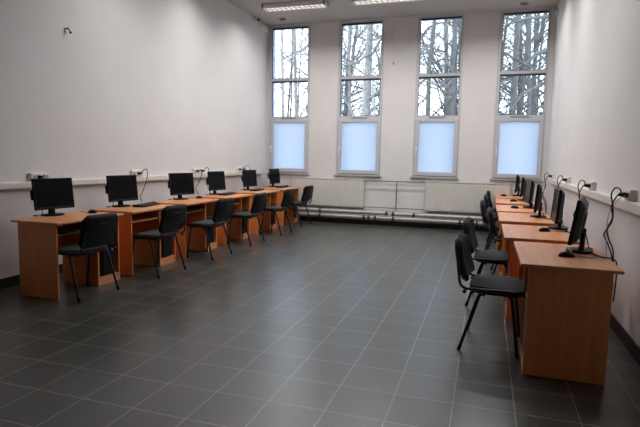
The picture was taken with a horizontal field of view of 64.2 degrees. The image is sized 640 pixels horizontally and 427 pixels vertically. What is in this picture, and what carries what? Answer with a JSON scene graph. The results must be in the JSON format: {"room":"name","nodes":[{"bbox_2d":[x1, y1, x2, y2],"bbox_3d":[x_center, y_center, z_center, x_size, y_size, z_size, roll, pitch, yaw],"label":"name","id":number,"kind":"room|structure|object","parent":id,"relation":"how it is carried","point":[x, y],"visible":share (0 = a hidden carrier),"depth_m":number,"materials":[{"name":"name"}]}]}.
{"room":"computer lab","nodes":[
{"label":"computer lab","id":0,"kind":"room"},
{"bbox_2d":[0,0,267,278],"bbox_3d":[-3.356,-1.294,4.797,0.200,4.180,13.660,3,7,18],"label":"wall","id":1,"kind":"structure","parent":0,"point":[160,87],"depth_m":6.76,"materials":[{"name":"white paint"}]},
{"bbox_2d":[0,264,62,289],"bbox_3d":[-3.290,0.734,4.989,0.012,0.108,13.660,3,7,18],"label":"baseboard","id":2,"kind":"structure","parent":1,"relation":"attached to","point":[7,282],"depth_m":5.28,"materials":[{"name":"black plastic"}]},
{"bbox_2d":[28,173,49,180],"bbox_3d":[-3.046,-0.398,5.504,0.048,0.074,0.276,3,7,18],"label":"wall socket","id":3,"kind":"object","parent":1,"relation":"attached to","point":[30,175],"visible":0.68,"depth_m":5.46,"materials":[{"name":"white plastic"}]},
{"bbox_2d":[0,171,261,189],"bbox_3d":[-3.310,-0.228,4.700,0.050,0.074,13.274,3,7,18],"label":"cable trunking","id":4,"kind":"object","parent":1,"relation":"attached to","point":[8,185],"visible":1,"depth_m":6.29,"materials":[{"name":"beige plastic"}]},
{"bbox_2d":[0,220,639,426],"bbox_3d":[-0.589,1.031,4.138,6.100,0.200,14.060,3,7,18],"label":"floor","id":5,"kind":"structure","parent":0,"point":[315,324],"depth_m":3.71,"materials":[{"name":"grey tile"}]},
{"bbox_2d":[11,211,123,299],"bbox_3d":[-2.559,0.396,5.274,0.565,0.736,0.920,3,7,18],"label":"computer desk","id":6,"kind":"object","parent":5,"relation":"on","point":[39,241],"visible":0.71,"depth_m":4.91,"materials":[{"name":"brown wood"}]},
{"bbox_2d":[30,178,74,215],"bbox_3d":[-2.773,-0.173,5.274,0.176,0.386,0.448,4,7,28],"label":"monitor","id":7,"kind":"object","parent":6,"relation":"on","point":[50,194],"visible":1,"depth_m":5.24,"materials":[{"name":"black plastic"}]},
{"bbox_2d":[57,226,79,235],"bbox_3d":[-2.555,0.176,5.085,0.325,0.016,0.512,3,7,18],"label":"shelf","id":8,"kind":"object","parent":6,"relation":"attached to","point":[68,226],"depth_m":5.02,"materials":[{"name":"brown wood"}]},
{"bbox_2d":[57,226,80,233],"bbox_3d":[-2.494,0.155,5.080,0.247,0.029,0.440,3,7,18],"label":"keyboard","id":9,"kind":"object","parent":6,"relation":"on","point":[77,228],"visible":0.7,"depth_m":4.97,"materials":[{"name":"black plastic"}]},
{"bbox_2d":[99,240,114,275],"bbox_3d":[-2.454,0.449,5.526,0.420,0.400,0.180,3,7,18],"label":"desktop computer","id":10,"kind":"object","parent":6,"relation":"on","point":[104,265],"visible":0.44,"depth_m":5.43,"materials":[{"name":"black plastic"}]},
{"bbox_2d":[100,272,118,278],"bbox_3d":[-2.470,0.656,5.553,0.431,0.018,0.294,3,7,18],"label":"shelf","id":11,"kind":"object","parent":6,"relation":"attached to","point":[108,276],"depth_m":5.49,"materials":[{"name":"brown wood"}]},
{"bbox_2d":[58,212,119,302],"bbox_3d":[-2.315,0.395,5.016,0.538,0.819,0.536,3,7,21],"label":"office chair","id":12,"kind":"object","parent":5,"relation":"on","point":[98,231],"visible":0.88,"depth_m":4.87,"materials":[{"name":"grey fabric"}]},
{"bbox_2d":[93,204,175,274],"bbox_3d":[-2.230,0.290,6.282,0.565,0.736,0.920,3,7,18],"label":"computer desk","id":13,"kind":"object","parent":5,"relation":"on","point":[134,220],"visible":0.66,"depth_m":6.28,"materials":[{"name":"brown wood"}]},
{"bbox_2d":[105,175,137,206],"bbox_3d":[-2.448,-0.278,6.272,0.176,0.386,0.448,4,7,28],"label":"monitor","id":14,"kind":"object","parent":13,"relation":"on","point":[119,188],"visible":1,"depth_m":6.24,"materials":[{"name":"black plastic"}]},
{"bbox_2d":[132,216,157,222],"bbox_3d":[-2.226,0.070,6.093,0.325,0.016,0.512,3,7,18],"label":"shelf","id":15,"kind":"object","parent":13,"relation":"attached to","point":[134,218],"depth_m":6.21,"materials":[{"name":"brown wood"}]},
{"bbox_2d":[132,202,159,206],"bbox_3d":[-2.240,-0.116,6.463,0.247,0.029,0.440,2,6,10],"label":"keyboard","id":16,"kind":"object","parent":13,"relation":"on","point":[147,204],"visible":1,"depth_m":6.36,"materials":[{"name":"black plastic"}]},
{"bbox_2d":[161,237,171,256],"bbox_3d":[-2.125,0.343,6.533,0.420,0.400,0.180,3,7,18],"label":"desktop computer","id":17,"kind":"object","parent":13,"relation":"on","point":[166,247],"visible":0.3,"depth_m":6.45,"materials":[{"name":"black plastic"}]},
{"bbox_2d":[132,204,186,278],"bbox_3d":[-1.886,0.294,5.993,0.538,0.819,0.536,3,7,20],"label":"office chair","id":18,"kind":"object","parent":5,"relation":"on","point":[173,218],"visible":0.98,"depth_m":5.83,"materials":[{"name":"black fabric"}]},
{"bbox_2d":[157,198,218,257],"bbox_3d":[-1.895,0.182,7.308,0.565,0.736,0.920,3,7,18],"label":"computer desk","id":19,"kind":"object","parent":5,"relation":"on","point":[198,235],"visible":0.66,"depth_m":7.37,"materials":[{"name":"brown wood"}]},
{"bbox_2d":[167,173,194,199],"bbox_3d":[-2.033,-0.399,7.428,0.176,0.386,0.448,5,8,34],"label":"monitor","id":20,"kind":"object","parent":19,"relation":"on","point":[180,184],"visible":1,"depth_m":7.39,"materials":[{"name":"black plastic"}]},
{"bbox_2d":[206,216,213,243],"bbox_3d":[-1.790,0.235,7.560,0.420,0.400,0.180,3,7,18],"label":"desktop computer","id":21,"kind":"object","parent":19,"relation":"on","point":[211,233],"visible":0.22,"depth_m":7.49,"materials":[{"name":"black plastic"}]},
{"bbox_2d":[186,197,233,260],"bbox_3d":[-1.500,0.186,7.030,0.538,0.819,0.536,3,7,20],"label":"office chair","id":22,"kind":"object","parent":5,"relation":"on","point":[223,210],"visible":1,"depth_m":6.87,"materials":[{"name":"black fabric"}]},
{"bbox_2d":[195,194,252,244],"bbox_3d":[-1.549,0.071,8.368,0.565,0.736,0.920,3,7,18],"label":"computer desk","id":23,"kind":"object","parent":5,"relation":"on","point":[241,201],"visible":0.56,"depth_m":8.42,"materials":[{"name":"brown wood"}]},
{"bbox_2d":[206,171,225,194],"bbox_3d":[-1.740,-0.509,8.473,0.176,0.386,0.448,4,7,25],"label":"monitor","id":24,"kind":"object","parent":23,"relation":"on","point":[215,181],"visible":0.94,"depth_m":8.43,"materials":[{"name":"black plastic"}]},
{"bbox_2d":[227,192,266,245],"bbox_3d":[-1.152,0.069,8.143,0.538,0.819,0.536,3,7,18],"label":"office chair","id":25,"kind":"object","parent":5,"relation":"on","point":[259,199],"visible":0.91,"depth_m":7.98,"materials":[{"name":"black fabric"}]},
{"bbox_2d":[236,190,279,233],"bbox_3d":[-1.180,-0.048,9.498,0.565,0.736,0.920,3,7,18],"label":"computer desk","id":26,"kind":"object","parent":5,"relation":"on","point":[271,194],"visible":0.45,"depth_m":9.53,"materials":[{"name":"brown wood"}]},
{"bbox_2d":[241,170,256,189],"bbox_3d":[-1.359,-0.637,9.689,0.176,0.386,0.448,4,7,26],"label":"monitor","id":27,"kind":"object","parent":26,"relation":"on","point":[249,178],"visible":0.92,"depth_m":9.64,"materials":[{"name":"black plastic"}]},
{"bbox_2d":[260,189,294,235],"bbox_3d":[-0.764,-0.043,9.221,0.538,0.819,0.536,3,7,18],"label":"office chair","id":28,"kind":"object","parent":5,"relation":"on","point":[288,195],"visible":0.89,"depth_m":9.06,"materials":[{"name":"black fabric"}]},
{"bbox_2d":[260,187,300,225],"bbox_3d":[-0.816,-0.165,10.614,0.565,0.736,0.920,3,7,18],"label":"computer desk","id":29,"kind":"object","parent":5,"relation":"on","point":[280,215],"visible":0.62,"depth_m":10.40,"materials":[{"name":"brown wood"}]},
{"bbox_2d":[267,169,279,186],"bbox_3d":[-0.996,-0.764,10.898,0.176,0.386,0.448,4,7,22],"label":"monitor","id":30,"kind":"object","parent":29,"relation":"on","point":[274,175],"visible":0.95,"depth_m":10.85,"materials":[{"name":"black plastic"}]},
{"bbox_2d":[284,185,313,226],"bbox_3d":[-0.440,-0.167,10.392,0.538,0.819,0.536,3,7,21],"label":"office chair","id":31,"kind":"object","parent":5,"relation":"on","point":[307,194],"visible":0.87,"depth_m":10.23,"materials":[{"name":"black fabric"}]},
{"bbox_2d":[299,212,496,225],"bbox_3d":[1.540,0.110,10.440,5.470,0.086,0.086,3,7,18],"label":"pipe","id":32,"kind":"object","parent":5,"relation":"on","point":[369,217],"visible":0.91,"depth_m":10.45,"materials":[{"name":"silver metal"}]},
{"bbox_2d":[298,207,388,215],"bbox_3d":[0.220,-0.062,10.852,2.490,0.091,0.091,3,7,18],"label":"pipe","id":33,"kind":"object","parent":32,"relation":"on","point":[386,213],"visible":0.89,"depth_m":10.72,"materials":[{"name":"silver metal"}]},
{"bbox_2d":[390,212,482,220],"bbox_3d":[2.797,0.079,10.026,2.830,0.091,0.091,3,7,18],"label":"pipe","id":34,"kind":"object","parent":32,"relation":"on","point":[403,214],"visible":0.69,"depth_m":10.15,"materials":[{"name":"silver metal"}]},
{"bbox_2d":[463,217,508,305],"bbox_3d":[1.665,0.467,4.998,0.538,0.819,0.536,4,7,23],"label":"office chair","id":35,"kind":"object","parent":5,"relation":"on","point":[483,256],"visible":0.66,"depth_m":4.87,"materials":[{"name":"black fabric"}]},
{"bbox_2d":[480,200,498,249],"bbox_3d":[2.526,0.235,7.234,0.538,0.819,0.536,3,7,18],"label":"office chair","id":36,"kind":"object","parent":5,"relation":"on","point":[482,203],"visible":0.54,"depth_m":7.07,"materials":[{"name":"black fabric"}]},
{"bbox_2d":[455,232,524,358],"bbox_3d":[1.288,0.585,3.875,0.538,0.819,0.536,4,7,23],"label":"office chair","id":37,"kind":"object","parent":5,"relation":"on","point":[495,285],"visible":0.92,"depth_m":3.74,"materials":[{"name":"black fabric"}]},
{"bbox_2d":[483,194,497,240],"bbox_3d":[2.977,0.106,8.470,0.538,0.819,0.536,3,7,18],"label":"office chair","id":38,"kind":"object","parent":5,"relation":"on","point":[486,199],"visible":0.34,"depth_m":8.31,"materials":[{"name":"black fabric"}]},
{"bbox_2d":[487,207,501,274],"bbox_3d":[2.277,0.348,6.165,0.538,0.819,0.536,3,7,18],"label":"office chair","id":39,"kind":"object","parent":5,"relation":"on","point":[490,214],"visible":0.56,"depth_m":6.01,"materials":[{"name":"black fabric"}]},
{"bbox_2d":[495,194,522,212],"bbox_3d":[3.494,0.052,9.341,0.580,0.736,0.960,3,7,18],"label":"computer desk","id":40,"kind":"object","parent":5,"relation":"on","point":[498,196],"visible":0.12,"depth_m":9.03,"materials":[{"name":"brown wood"}]},
{"bbox_2d":[512,175,519,195],"bbox_3d":[3.652,-0.518,9.413,0.176,0.386,0.448,4,7,22],"label":"monitor","id":41,"kind":"object","parent":40,"relation":"on","point":[517,188],"visible":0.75,"depth_m":9.23,"materials":[{"name":"black plastic"}]},
{"bbox_2d":[495,198,534,241],"bbox_3d":[3.114,0.170,8.220,0.580,0.736,0.960,3,7,18],"label":"computer desk","id":42,"kind":"object","parent":5,"relation":"on","point":[498,201],"visible":0.18,"depth_m":7.91,"materials":[{"name":"brown wood"}]},
{"bbox_2d":[517,176,525,200],"bbox_3d":[3.336,-0.408,8.364,0.176,0.386,0.448,4,7,22],"label":"monitor","id":43,"kind":"object","parent":42,"relation":"on","point":[523,183],"visible":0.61,"depth_m":8.18,"materials":[{"name":"black plastic"}]},
{"bbox_2d":[496,205,545,266],"bbox_3d":[2.704,0.297,7.003,0.580,0.736,0.960,3,7,18],"label":"computer desk","id":44,"kind":"object","parent":5,"relation":"on","point":[500,208],"visible":0.18,"depth_m":6.78,"materials":[{"name":"brown wood"}]},
{"bbox_2d":[523,179,534,208],"bbox_3d":[2.911,-0.271,7.064,0.176,0.386,0.448,2,6,13],"label":"monitor","id":45,"kind":"object","parent":44,"relation":"on","point":[530,184],"visible":0.93,"depth_m":6.97,"materials":[{"name":"black plastic"}]},
{"bbox_2d":[498,212,556,275],"bbox_3d":[2.360,0.409,5.933,0.580,0.736,0.960,3,7,18],"label":"computer desk","id":46,"kind":"object","parent":5,"relation":"on","point":[504,217],"visible":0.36,"depth_m":5.63,"materials":[{"name":"brown wood"}]},
{"bbox_2d":[530,183,545,217],"bbox_3d":[2.551,-0.153,5.941,0.176,0.386,0.448,4,7,23],"label":"monitor","id":47,"kind":"object","parent":46,"relation":"on","point":[538,198],"visible":1,"depth_m":5.76,"materials":[{"name":"black plastic"}]},
{"bbox_2d":[501,224,578,321],"bbox_3d":[1.985,0.535,4.742,0.580,0.736,0.960,3,7,18],"label":"computer desk","id":48,"kind":"object","parent":5,"relation":"on","point":[523,233],"visible":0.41,"depth_m":4.41,"materials":[{"name":"brown wood"}]},
{"bbox_2d":[548,188,567,229],"bbox_3d":[2.311,-0.046,4.933,0.176,0.386,0.448,3,7,19],"label":"monitor","id":49,"kind":"object","parent":48,"relation":"on","point":[556,216],"visible":1,"depth_m":4.84,"materials":[{"name":"black plastic"}]},
{"bbox_2d":[514,241,624,384],"bbox_3d":[1.694,0.651,3.644,0.580,0.736,0.960,3,7,18],"label":"computer desk","id":50,"kind":"object","parent":5,"relation":"on","point":[569,300],"visible":0.94,"depth_m":3.23,"materials":[{"name":"brown wood"}]},
{"bbox_2d":[522,291,526,351],"bbox_3d":[1.585,0.753,3.415,0.420,0.400,0.180,3,7,18],"label":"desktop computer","id":51,"kind":"object","parent":50,"relation":"on","point":[525,299],"visible":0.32,"depth_m":3.47,"materials":[{"name":"black plastic"}]},
{"bbox_2d":[558,251,588,257],"bbox_3d":[1.757,0.279,3.485,0.247,0.038,0.064,2,6,8],"label":"computer mouse","id":52,"kind":"object","parent":50,"relation":"on","point":[570,254],"visible":1,"depth_m":3.48,"materials":[{"name":"black plastic"}]},
{"bbox_2d":[566,197,592,253],"bbox_3d":[1.893,0.083,3.702,0.176,0.386,0.448,5,7,31],"label":"monitor","id":53,"kind":"object","parent":50,"relation":"on","point":[578,229],"visible":1,"depth_m":3.55,"materials":[{"name":"black plastic"}]},
{"bbox_2d":[592,253,617,301],"bbox_3d":[1.942,0.443,3.522,0.079,0.312,0.184,-3,8,-35],"label":"cable","id":54,"kind":"object","parent":50,"relation":"attached to","point":[592,253],"visible":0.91,"depth_m":3.47,"materials":[{"name":"black plastic"}]},
{"bbox_2d":[227,0,559,25],"bbox_3d":[-0.501,-3.350,3.686,6.100,0.250,14.130,3,7,18],"label":"ceiling","id":55,"kind":"structure","parent":0,"point":[338,10],"depth_m":9.60,"materials":[{"name":"white paint"}]},
{"bbox_2d":[262,0,328,11],"bbox_3d":[-0.461,-3.810,9.371,1.220,0.085,0.245,3,7,18],"label":"ceiling light","id":56,"kind":"object","parent":55,"relation":"attached to","point":[308,4],"visible":1,"depth_m":9.32,"materials":[{"name":"white metal"}]},
{"bbox_2d":[351,0,423,5],"bbox_3d":[1.165,-3.724,8.849,1.220,0.085,0.245,3,7,18],"label":"ceiling light","id":57,"kind":"object","parent":55,"relation":"attached to","point":[355,2],"visible":1,"depth_m":8.93,"materials":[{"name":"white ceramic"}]},
{"bbox_2d":[267,6,556,225],"bbox_3d":[1.597,-1.836,10.476,6.100,4.180,0.250,3,7,18],"label":"wall","id":58,"kind":"structure","parent":0,"point":[481,29],"depth_m":10.28,"materials":[{"name":"white paint"}]},
{"bbox_2d":[267,24,309,174],"bbox_3d":[-0.638,-2.437,11.109,0.982,3.145,0.374,3,7,18],"label":"window","id":59,"kind":"structure","parent":58,"relation":"in","point":[288,135],"depth_m":11.09,"materials":[{"name":"white plastic"}]},
{"bbox_2d":[291,177,364,207],"bbox_3d":[0.157,-0.459,10.903,1.608,0.590,0.103,3,7,18],"label":"radiator","id":60,"kind":"object","parent":58,"relation":"attached to","point":[326,191],"visible":0.88,"depth_m":10.81,"materials":[{"name":"white metal"}]},
{"bbox_2d":[292,177,364,179],"bbox_3d":[0.159,-0.743,10.860,1.600,0.014,0.079,3,7,18],"label":"grille","id":61,"kind":"object","parent":60,"relation":"attached to","point":[293,178],"depth_m":10.89,"materials":[{"name":"white metal"}]},
{"bbox_2d":[334,19,383,176],"bbox_3d":[0.845,-2.358,10.633,1.003,3.145,0.374,3,7,18],"label":"window","id":62,"kind":"structure","parent":58,"relation":"in","point":[358,137],"depth_m":10.61,"materials":[{"name":"white plastic"}]},
{"bbox_2d":[298,216,488,230],"bbox_3d":[1.521,0.205,10.576,5.676,0.100,0.012,3,7,18],"label":"baseboard","id":63,"kind":"structure","parent":58,"relation":"attached to","point":[303,218],"depth_m":10.59,"materials":[{"name":"black tile"}]},
{"bbox_2d":[410,14,464,178],"bbox_3d":[2.345,-2.278,10.152,0.945,3.145,0.374,3,7,18],"label":"window","id":64,"kind":"structure","parent":58,"relation":"in","point":[436,137],"depth_m":10.13,"materials":[{"name":"white plastic"}]},
{"bbox_2d":[424,181,510,213],"bbox_3d":[2.880,-0.314,10.029,1.605,0.590,0.103,3,7,18],"label":"radiator","id":65,"kind":"object","parent":58,"relation":"attached to","point":[464,197],"visible":0.86,"depth_m":10.03,"materials":[{"name":"white metal"}]},
{"bbox_2d":[426,181,510,184],"bbox_3d":[2.882,-0.599,9.986,1.597,0.014,0.079,3,7,18],"label":"grille","id":66,"kind":"object","parent":65,"relation":"attached to","point":[427,182],"depth_m":10.01,"materials":[{"name":"white metal"}]},
{"bbox_2d":[489,8,551,181],"bbox_3d":[3.800,-2.201,9.685,0.955,3.145,0.374,3,7,18],"label":"window","id":67,"kind":"structure","parent":58,"relation":"in","point":[518,140],"depth_m":9.66,"materials":[{"name":"white plastic"}]},
{"bbox_2d":[544,0,639,346],"bbox_3d":[2.255,-0.996,2.997,0.200,4.180,13.660,3,7,18],"label":"wall","id":68,"kind":"structure","parent":0,"point":[594,128],"depth_m":5.13,"materials":[{"name":"white paint"}]},
{"bbox_2d":[548,178,639,215],"bbox_3d":[1.989,0.064,2.758,0.050,0.082,12.814,3,7,18],"label":"duct","id":69,"kind":"object","parent":68,"relation":"attached to","point":[631,207],"visible":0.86,"depth_m":4.69,"materials":[{"name":"beige plastic"}]},
{"bbox_2d":[603,187,628,261],"bbox_3d":[2.272,0.198,3.956,0.135,0.811,0.141,3,7,18],"label":"power cable","id":70,"kind":"object","parent":69,"relation":"hanging from","point":[621,193],"visible":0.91,"depth_m":3.89,"materials":[{"name":"black plastic"}]},
{"bbox_2d":[607,192,625,262],"bbox_3d":[2.289,0.192,3.978,0.117,0.719,0.091,3,7,18],"label":"power cable","id":71,"kind":"object","parent":69,"relation":"hanging from","point":[619,194],"visible":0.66,"depth_m":3.97,"materials":[{"name":"black plastic"}]},
{"bbox_2d":[610,313,639,365],"bbox_3d":[2.119,1.018,3.253,0.012,0.115,13.660,3,7,18],"label":"baseboard","id":72,"kind":"structure","parent":68,"relation":"attached to","point":[619,330],"depth_m":3.85,"materials":[{"name":"black tile"}]},
{"bbox_2d":[624,189,636,201],"bbox_3d":[2.368,-0.141,3.896,0.048,0.088,0.164,3,7,18],"label":"wall socket","id":73,"kind":"object","parent":68,"relation":"attached to","point":[632,197],"visible":0.82,"depth_m":3.82,"materials":[{"name":"white plastic"}]},
{"label":"outside","id":74,"kind":"structure","parent":0,"visible":0},
{"bbox_3d":[-0.286,-3.408,47.709,90.000,0.250,69.240,3,7,18],"label":"ground","id":75,"kind":"structure","parent":74,"visible":0},
{"bbox_2d":[275,30,307,115],"bbox_3d":[-2.268,-10.627,39.072,9.188,16.037,10.269,0,6,-6],"label":"bare tree","id":76,"kind":"object","parent":75,"relation":"on","point":[290,69],"visible":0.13,"depth_m":39.14,"materials":[{"name":"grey plant"}]},
{"bbox_2d":[275,29,307,115],"bbox_3d":[-1.415,-11.505,39.614,11.572,17.691,10.894,2,6,5],"label":"bare tree","id":77,"kind":"object","parent":75,"relation":"on","point":[291,29],"visible":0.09,"depth_m":40.06,"materials":[{"name":"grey plant"}]},
{"bbox_2d":[275,31,343,114],"bbox_3d":[-1.491,-12.221,46.076,10.894,17.691,11.572,2,6,10],"label":"bare tree","id":78,"kind":"object","parent":75,"relation":"on","point":[302,31],"visible":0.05,"depth_m":45.24,"materials":[{"name":"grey plant"}]},
{"bbox_2d":[275,29,364,115],"bbox_3d":[-1.041,-7.747,19.896,7.344,14.568,9.522,1,6,3],"label":"bare tree","id":79,"kind":"object","parent":75,"relation":"on","point":[294,48],"visible":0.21,"depth_m":20.59,"materials":[{"name":"grey plant"}]},
{"bbox_2d":[275,29,376,115],"bbox_3d":[-1.291,-7.775,18.738,7.139,14.872,8.061,1,6,2],"label":"bare tree","id":80,"kind":"object","parent":75,"relation":"on","point":[281,34],"visible":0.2,"depth_m":18.03,"materials":[{"name":"grey plant"}]},
{"bbox_2d":[275,31,378,115],"bbox_3d":[0.677,-10.634,32.081,10.894,17.691,11.572,4,7,28],"label":"bare tree","id":81,"kind":"object","parent":75,"relation":"on","point":[283,31],"visible":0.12,"depth_m":31.71,"materials":[{"name":"grey plant"}]},
{"bbox_2d":[275,25,379,115],"bbox_3d":[1.452,-9.935,29.412,10.266,16.924,11.878,2,6,9],"label":"bare tree","id":82,"kind":"object","parent":75,"relation":"on","point":[357,25],"visible":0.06,"depth_m":29.39,"materials":[{"name":"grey plant"}]},
{"bbox_2d":[275,24,381,115],"bbox_3d":[-0.408,-8.578,24.586,10.287,15.223,7.724,7,9,43],"label":"bare tree","id":83,"kind":"object","parent":75,"relation":"on","point":[278,60],"visible":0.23,"depth_m":25.01,"materials":[{"name":"grey plant"}]},
{"bbox_2d":[275,26,381,115],"bbox_3d":[1.668,-10.452,30.595,11.572,17.691,10.894,1,6,-2],"label":"bare tree","id":84,"kind":"object","parent":75,"relation":"on","point":[345,26],"visible":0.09,"depth_m":30.81,"materials":[{"name":"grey plant"}]},
{"bbox_2d":[275,25,419,115],"bbox_3d":[1.107,-8.055,20.091,6.253,15.216,8.982,3,7,21],"label":"bare tree","id":85,"kind":"object","parent":75,"relation":"on","point":[349,28],"visible":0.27,"depth_m":20.98,"materials":[{"name":"grey plant"}]},
{"bbox_2d":[275,24,422,115],"bbox_3d":[1.308,-10.104,27.390,10.894,17.691,11.572,5,8,34],"label":"bare tree","id":86,"kind":"object","parent":75,"relation":"on","point":[377,24],"visible":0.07,"depth_m":26.57,"materials":[{"name":"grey plant"}]},
{"bbox_2d":[275,25,425,115],"bbox_3d":[0.934,-8.646,25.400,9.870,15.220,9.284,0,6,-9],"label":"bare tree","id":87,"kind":"object","parent":75,"relation":"on","point":[363,25],"visible":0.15,"depth_m":24.80,"materials":[{"name":"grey plant"}]},
{"bbox_2d":[296,24,443,115],"bbox_3d":[1.303,-9.536,25.781,10.266,16.924,11.878,-2,7,-26],"label":"bare tree","id":88,"kind":"object","parent":75,"relation":"on","point":[345,88],"visible":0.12,"depth_m":25.71,"materials":[{"name":"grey plant"}]},
{"bbox_2d":[283,20,461,115],"bbox_3d":[2.527,-9.950,26.862,9.394,17.564,12.141,0,6,-6],"label":"bare tree","id":89,"kind":"object","parent":75,"relation":"on","point":[448,20],"visible":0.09,"depth_m":27.04,"materials":[{"name":"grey plant"}]},
{"bbox_2d":[289,19,460,115],"bbox_3d":[2.124,-7.318,17.545,8.574,14.363,8.581,1,6,2],"label":"bare tree","id":90,"kind":"object","parent":75,"relation":"on","point":[367,71],"visible":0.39,"depth_m":17.79,"materials":[{"name":"grey plant"}]},
{"bbox_2d":[344,25,441,115],"bbox_3d":[2.291,-7.836,24.438,7.832,13.878,7.488,6,8,36],"label":"bare tree","id":91,"kind":"object","parent":75,"relation":"on","point":[354,25],"visible":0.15,"depth_m":23.63,"materials":[{"name":"grey plant"}]},
{"bbox_2d":[290,19,504,115],"bbox_3d":[2.564,-8.029,19.283,9.533,15.390,7.912,1,6,4],"label":"bare tree","id":92,"kind":"object","parent":75,"relation":"on","point":[372,82],"visible":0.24,"depth_m":19.59,"materials":[{"name":"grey plant"}]},
{"bbox_2d":[342,20,460,109],"bbox_3d":[3.846,-9.928,26.871,9.394,17.564,12.141,-2,7,-27],"label":"bare tree","id":93,"kind":"object","parent":75,"relation":"on","point":[439,20],"visible":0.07,"depth_m":27.19,"materials":[{"name":"grey plant"}]},
{"bbox_2d":[353,23,450,115],"bbox_3d":[3.937,-9.916,29.631,10.266,16.924,11.878,5,7,31],"label":"bare tree","id":94,"kind":"object","parent":75,"relation":"on","point":[428,23],"visible":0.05,"depth_m":28.78,"materials":[{"name":"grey plant"}]},
{"bbox_2d":[298,15,544,114],"bbox_3d":[4.271,-7.864,17.235,9.881,15.577,8.652,2,6,11],"label":"bare tree","id":95,"kind":"object","parent":75,"relation":"on","point":[428,90],"visible":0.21,"depth_m":17.34,"materials":[{"name":"grey plant"}]},
{"bbox_2d":[343,15,546,114],"bbox_3d":[3.980,-7.590,15.797,7.868,15.338,10.302,-4,8,-36],"label":"bare tree","id":96,"kind":"object","parent":75,"relation":"on","point":[454,96],"visible":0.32,"depth_m":16.16,"materials":[{"name":"grey plant"}]},
{"bbox_2d":[347,16,546,114],"bbox_3d":[6.425,-9.723,25.424,12.141,17.564,9.394,3,7,18],"label":"bare tree","id":97,"kind":"object","parent":75,"relation":"on","point":[446,45],"visible":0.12,"depth_m":25.40,"materials":[{"name":"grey plant"}]},
{"bbox_2d":[355,16,548,114],"bbox_3d":[5.272,-7.192,19.832,8.189,13.714,8.818,7,9,44],"label":"bare tree","id":98,"kind":"object","parent":75,"relation":"on","point":[448,112],"visible":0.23,"depth_m":20.07,"materials":[{"name":"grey plant"}]},
{"bbox_2d":[376,19,541,113],"bbox_3d":[7.910,-10.012,28.279,12.141,17.564,9.394,3,7,19],"label":"bare tree","id":99,"kind":"object","parent":75,"relation":"on","point":[459,19],"visible":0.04,"depth_m":27.76,"materials":[{"name":"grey plant"}]},
{"bbox_2d":[418,24,522,114],"bbox_3d":[7.740,-9.417,29.729,10.269,16.037,9.188,3,7,14],"label":"bare tree","id":100,"kind":"object","parent":75,"relation":"on","point":[442,24],"visible":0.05,"depth_m":30.18,"materials":[{"name":"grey plant"}]},
{"bbox_2d":[419,20,542,114],"bbox_3d":[7.887,-8.905,28.843,9.284,15.220,9.870,5,8,34],"label":"bare tree","id":101,"kind":"object","parent":75,"relation":"on","point":[441,20],"visible":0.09,"depth_m":28.96,"materials":[{"name":"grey plant"}]},
{"bbox_2d":[422,13,546,114],"bbox_3d":[6.345,-7.099,14.780,8.193,14.668,9.064,5,8,34],"label":"bare tree","id":102,"kind":"object","parent":75,"relation":"on","point":[529,79],"visible":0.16,"depth_m":15.22,"materials":[{"name":"grey plant"}]},
{"bbox_2d":[423,14,547,114],"bbox_3d":[9.201,-9.018,21.051,11.498,17.212,10.383,0,6,-5],"label":"bare tree","id":103,"kind":"object","parent":75,"relation":"on","point":[523,77],"visible":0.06,"depth_m":21.73,"materials":[{"name":"grey plant"}]},
{"bbox_2d":[425,14,547,114],"bbox_3d":[6.126,-7.160,16.848,7.520,14.329,7.816,6,8,39],"label":"bare tree","id":104,"kind":"object","parent":75,"relation":"on","point":[514,85],"visible":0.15,"depth_m":17.16,"materials":[{"name":"grey plant"}]},
{"bbox_2d":[425,14,547,114],"bbox_3d":[10.005,-9.402,22.431,10.894,17.691,11.572,-1,7,-19],"label":"bare tree","id":105,"kind":"object","parent":75,"relation":"on","point":[536,41],"visible":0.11,"depth_m":23.41,"materials":[{"name":"grey plant"}]},
{"bbox_2d":[432,14,548,110],"bbox_3d":[7.278,-8.418,14.343,10.532,17.432,8.413,-1,7,-16],"label":"bare tree","id":106,"kind":"object","parent":75,"relation":"on","point":[542,52],"visible":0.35,"depth_m":14.18,"materials":[{"name":"grey plant"}]},
{"bbox_2d":[443,16,547,113],"bbox_3d":[8.861,-8.063,21.314,10.746,15.237,10.413,-2,7,-25],"label":"bare tree","id":107,"kind":"object","parent":75,"relation":"on","point":[508,16],"visible":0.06,"depth_m":20.09,"materials":[{"name":"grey plant"}]},
{"bbox_2d":[445,13,548,113],"bbox_3d":[11.194,-8.469,21.718,9.188,16.037,10.269,-4,8,-38],"label":"bare tree","id":108,"kind":"object","parent":75,"relation":"on","point":[545,13],"visible":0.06,"depth_m":22.03,"materials":[{"name":"grey plant"}]},
{"bbox_2d":[450,14,546,113],"bbox_3d":[11.467,-9.118,27.626,10.269,16.037,9.188,6,8,39],"label":"bare tree","id":109,"kind":"object","parent":75,"relation":"on","point":[535,106],"visible":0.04,"depth_m":27.89,"materials":[{"name":"grey plant"}]},
{"bbox_2d":[457,15,546,113],"bbox_3d":[12.273,-10.271,31.310,9.394,17.564,12.141,4,7,23],"label":"bare tree","id":110,"kind":"object","parent":75,"relation":"on","point":[525,15],"visible":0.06,"depth_m":31.33,"materials":[{"name":"grey plant"}]},
{"bbox_2d":[501,17,545,107],"bbox_3d":[12.182,-9.895,29.445,11.498,17.212,10.383,3,7,17],"label":"bare tree","id":111,"kind":"object","parent":75,"relation":"on","point":[521,17],"visible":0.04,"depth_m":29.25,"materials":[{"name":"grey plant"}]},
{"bbox_2d":[500,13,548,114],"bbox_3d":[10.970,-9.432,23.520,9.394,17.564,12.141,5,7,32],"label":"bare tree","id":112,"kind":"object","parent":75,"relation":"on","point":[544,13],"visible":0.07,"depth_m":23.34,"materials":[{"name":"grey plant"}]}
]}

